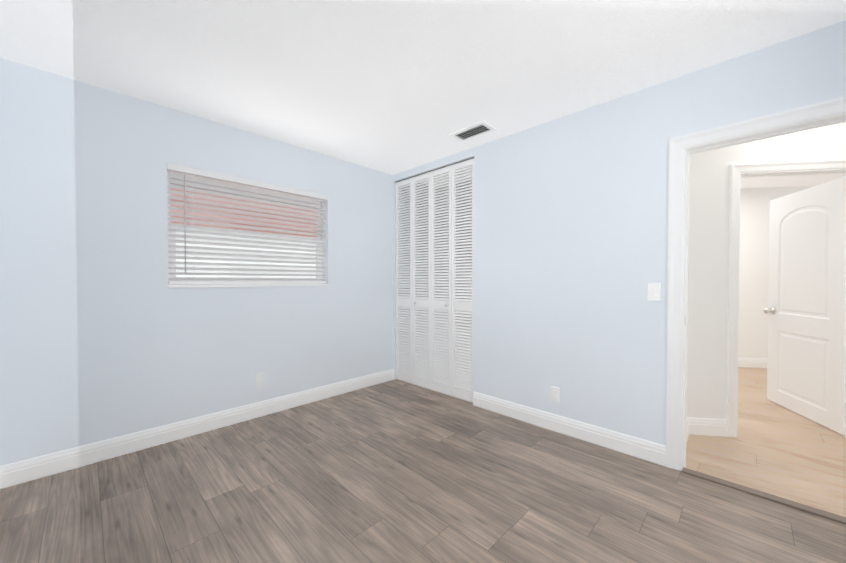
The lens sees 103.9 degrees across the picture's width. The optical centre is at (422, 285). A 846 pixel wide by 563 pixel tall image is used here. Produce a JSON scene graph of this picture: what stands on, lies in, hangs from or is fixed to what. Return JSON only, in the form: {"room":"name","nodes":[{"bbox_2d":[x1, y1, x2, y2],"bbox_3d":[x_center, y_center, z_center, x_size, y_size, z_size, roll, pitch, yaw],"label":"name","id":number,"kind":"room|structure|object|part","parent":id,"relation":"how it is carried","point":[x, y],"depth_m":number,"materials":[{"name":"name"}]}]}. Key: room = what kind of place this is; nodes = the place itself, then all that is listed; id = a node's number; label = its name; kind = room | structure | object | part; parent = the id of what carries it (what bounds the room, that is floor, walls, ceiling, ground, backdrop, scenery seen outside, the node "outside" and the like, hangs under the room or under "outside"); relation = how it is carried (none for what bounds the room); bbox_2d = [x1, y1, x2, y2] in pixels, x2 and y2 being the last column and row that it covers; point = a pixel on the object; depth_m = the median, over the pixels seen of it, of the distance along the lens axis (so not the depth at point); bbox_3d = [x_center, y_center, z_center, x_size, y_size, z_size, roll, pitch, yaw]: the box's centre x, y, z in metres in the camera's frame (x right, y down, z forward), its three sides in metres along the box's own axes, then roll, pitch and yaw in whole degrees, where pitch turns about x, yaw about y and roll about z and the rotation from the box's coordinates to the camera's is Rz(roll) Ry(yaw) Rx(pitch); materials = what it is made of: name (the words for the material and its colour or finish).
{"room":"empty bedroom","nodes":[
{"label":"empty bedroom","id":0,"kind":"room"},
{"bbox_2d":[0,57,392,465],"bbox_3d":[-1.458,-0.084,2.982,0.200,2.440,3.180,1,1,44],"label":"wall","id":1,"kind":"structure","parent":0,"point":[106,332],"depth_m":2.30,"materials":[{"name":"blue paint"}]},
{"bbox_2d":[167,171,321,284],"bbox_3d":[-1.509,-0.456,2.974,0.060,0.895,1.295,1,1,44],"label":"window","id":2,"kind":"structure","parent":1,"relation":"in","point":[171,265],"depth_m":2.78,"materials":[{"name":"white"}]},
{"bbox_2d":[170,178,317,277],"bbox_3d":[-1.512,-0.456,2.978,0.004,0.825,1.225,1,1,44],"label":"window panel","id":3,"kind":"object","parent":2,"relation":"attached to","point":[239,238],"depth_m":2.90,"materials":[{"name":"clear glass"}]},
{"bbox_2d":[167,163,327,283],"bbox_3d":[-1.434,-0.459,2.901,0.078,0.883,1.291,1,1,44],"label":"window blind","id":4,"kind":"object","parent":2,"relation":"attached to","point":[180,169],"depth_m":2.80,"materials":[{"name":"white plastic"}]},
{"bbox_2d":[168,284,328,287],"bbox_3d":[-1.449,-0.001,2.922,0.127,0.022,1.295,1,1,44],"label":"window sill","id":5,"kind":"structure","parent":1,"relation":"attached to","point":[232,285],"depth_m":2.78,"materials":[{"name":"white wood"}]},
{"bbox_2d":[256,373,263,386],"bbox_3d":[-1.418,0.823,2.886,0.007,0.114,0.070,1,1,44],"label":"outlet","id":6,"kind":"object","parent":1,"relation":"attached to","point":[260,380],"depth_m":2.88,"materials":[{"name":"white plastic"}]},
{"bbox_2d":[0,367,845,562],"bbox_3d":[3.275,1.168,2.837,7.200,0.060,9.560,1,1,44],"label":"floor","id":7,"kind":"structure","parent":0,"point":[395,471],"depth_m":1.82,"materials":[{"name":"brown wood"}]},
{"bbox_2d":[682,467,845,523],"bbox_3d":[1.901,1.148,1.784,0.800,0.010,0.058,1,1,44],"label":"threshold","id":8,"kind":"object","parent":7,"relation":"on","point":[819,512],"depth_m":1.80,"materials":[{"name":"brown wood"}]},
{"bbox_2d":[0,0,845,187],"bbox_3d":[3.275,-1.341,2.803,7.200,0.080,9.560,1,1,44],"label":"ceiling","id":9,"kind":"structure","parent":0,"point":[392,87],"depth_m":1.85,"materials":[{"name":"white paint"}]},
{"bbox_2d":[449,121,496,141],"bbox_3d":[0.418,-1.292,2.797,0.350,0.017,0.196,1,1,44],"label":"ceiling vent","id":10,"kind":"object","parent":9,"relation":"in","point":[481,128],"depth_m":2.79,"materials":[{"name":"white metal"}]},
{"bbox_2d":[402,179,471,372],"bbox_3d":[0.406,-0.096,3.888,1.358,2.440,0.720,1,1,44],"label":"wall","id":11,"kind":"structure","parent":0,"point":[438,250],"depth_m":4.23,"materials":[{"name":"grey paint"}]},
{"bbox_2d":[393,20,845,445],"bbox_3d":[1.139,-0.078,2.585,4.070,2.440,0.120,1,1,44],"label":"wall","id":12,"kind":"structure","parent":0,"point":[570,237],"depth_m":2.39,"materials":[{"name":"blue paint"}]},
{"bbox_2d":[0,369,665,489],"bbox_3d":[0.027,1.093,1.549,3.950,0.126,2.940,1,1,44],"label":"baseboard","id":13,"kind":"structure","parent":12,"relation":"attached to","point":[19,472],"depth_m":2.43,"materials":[{"name":"white wood"}]},
{"bbox_2d":[396,178,412,383],"bbox_3d":[-0.214,-0.052,3.868,0.282,2.341,0.028,1,1,44],"label":"closet door","id":14,"kind":"structure","parent":12,"relation":"in","point":[406,374],"depth_m":3.87,"materials":[{"name":"white wood"}]},
{"bbox_2d":[412,172,430,389],"bbox_3d":[-0.021,-0.050,3.655,0.282,2.341,0.062,1,1,44],"label":"closet door","id":15,"kind":"structure","parent":12,"relation":"in","point":[421,376],"depth_m":3.67,"materials":[{"name":"white wood"}]},
{"bbox_2d":[395,157,473,182],"bbox_3d":[0.092,-1.226,3.550,1.150,0.008,0.038,1,1,44],"label":"door track","id":16,"kind":"object","parent":12,"relation":"in","point":[436,169],"depth_m":3.48,"materials":[{"name":"silver metal"}]},
{"bbox_2d":[431,165,451,395],"bbox_3d":[0.184,-0.047,3.455,0.282,2.341,0.062,1,1,44],"label":"closet door","id":17,"kind":"structure","parent":12,"relation":"in","point":[441,382],"depth_m":3.46,"materials":[{"name":"white wood"}]},
{"bbox_2d":[452,158,473,402],"bbox_3d":[0.401,-0.044,3.267,0.282,2.341,0.028,1,1,44],"label":"closet door","id":18,"kind":"structure","parent":12,"relation":"in","point":[460,307],"depth_m":3.27,"materials":[{"name":"white wood"}]},
{"bbox_2d":[550,386,558,402],"bbox_3d":[1.037,0.857,2.609,0.070,0.114,0.007,1,1,44],"label":"outlet","id":19,"kind":"object","parent":12,"relation":"attached to","point":[554,394],"depth_m":2.61,"materials":[{"name":"white plastic"}]},
{"bbox_2d":[647,283,660,300],"bbox_3d":[1.494,0.042,2.145,0.070,0.114,0.017,1,1,44],"label":"light switch","id":20,"kind":"object","parent":12,"relation":"attached to","point":[654,292],"depth_m":2.15,"materials":[{"name":"white plastic"}]},
{"bbox_2d":[666,97,845,470],"bbox_3d":[1.933,0.120,1.803,0.960,2.065,0.146,1,1,44],"label":"door frame","id":21,"kind":"structure","parent":12,"relation":"attached to","point":[821,110],"depth_m":2.05,"materials":[{"name":"white wood"}]},
{"bbox_3d":[1.940,0.150,1.810,0.840,2.005,0.128,1,1,44],"label":"bedroom door jamb","id":22,"kind":"part","parent":21,"relation":"part of","materials":[{"name":"white wood"}]},
{"bbox_2d":[687,163,689,397],"bbox_3d":[1.828,-0.076,2.404,0.110,2.440,0.576,1,1,44],"label":"wall","id":23,"kind":"structure","parent":0,"point":[688,280],"depth_m":2.53,"materials":[{"name":"paint"}]},
{"bbox_2d":[687,122,845,419],"bbox_3d":[3.335,-0.076,2.405,2.600,2.440,0.100,0,1,8],"label":"wall","id":24,"kind":"structure","parent":0,"point":[708,277],"depth_m":2.52,"materials":[{"name":"paint"}]},
{"bbox_2d":[686,417,727,441],"bbox_3d":[1.990,1.082,2.345,0.226,0.126,0.694,1,1,44],"label":"baseboard","id":25,"kind":"structure","parent":24,"relation":"attached to","point":[707,426],"depth_m":2.53,"materials":[{"name":"white wood"}]},
{"bbox_2d":[727,159,845,436],"bbox_3d":[2.780,0.118,2.482,0.940,2.050,0.126,0,1,8],"label":"door frame","id":26,"kind":"structure","parent":24,"relation":"attached to","point":[736,170],"depth_m":2.48,"materials":[{"name":"white wood"}]},
{"bbox_3d":[2.780,0.143,2.489,0.840,2.000,0.112,0,1,8],"label":"hall door jamb","id":27,"kind":"part","parent":26,"relation":"part of","materials":[{"name":"white wood"}]},
{"bbox_2d":[763,176,845,434],"bbox_3d":[3.302,0.148,2.889,0.452,1.955,0.718,1,1,44],"label":"hall door","id":28,"kind":"structure","parent":24,"relation":"in","point":[805,310],"depth_m":2.80,"materials":[{"name":"white painted wood"},{"name":"satin nickel"}]},
{"bbox_2d":[738,186,813,358],"bbox_3d":[3.370,-0.108,4.724,8.000,2.440,0.100,0,1,8],"label":"wall","id":29,"kind":"structure","parent":0,"point":[754,264],"depth_m":4.50,"materials":[{"name":"paint"}]},
{"bbox_2d":[738,358,767,367],"bbox_3d":[3.362,1.050,4.683,8.000,0.126,0.015,0,1,8],"label":"baseboard","id":30,"kind":"structure","parent":29,"relation":"attached to","point":[754,362],"depth_m":4.51,"materials":[{"name":"white wood"}]}
]}

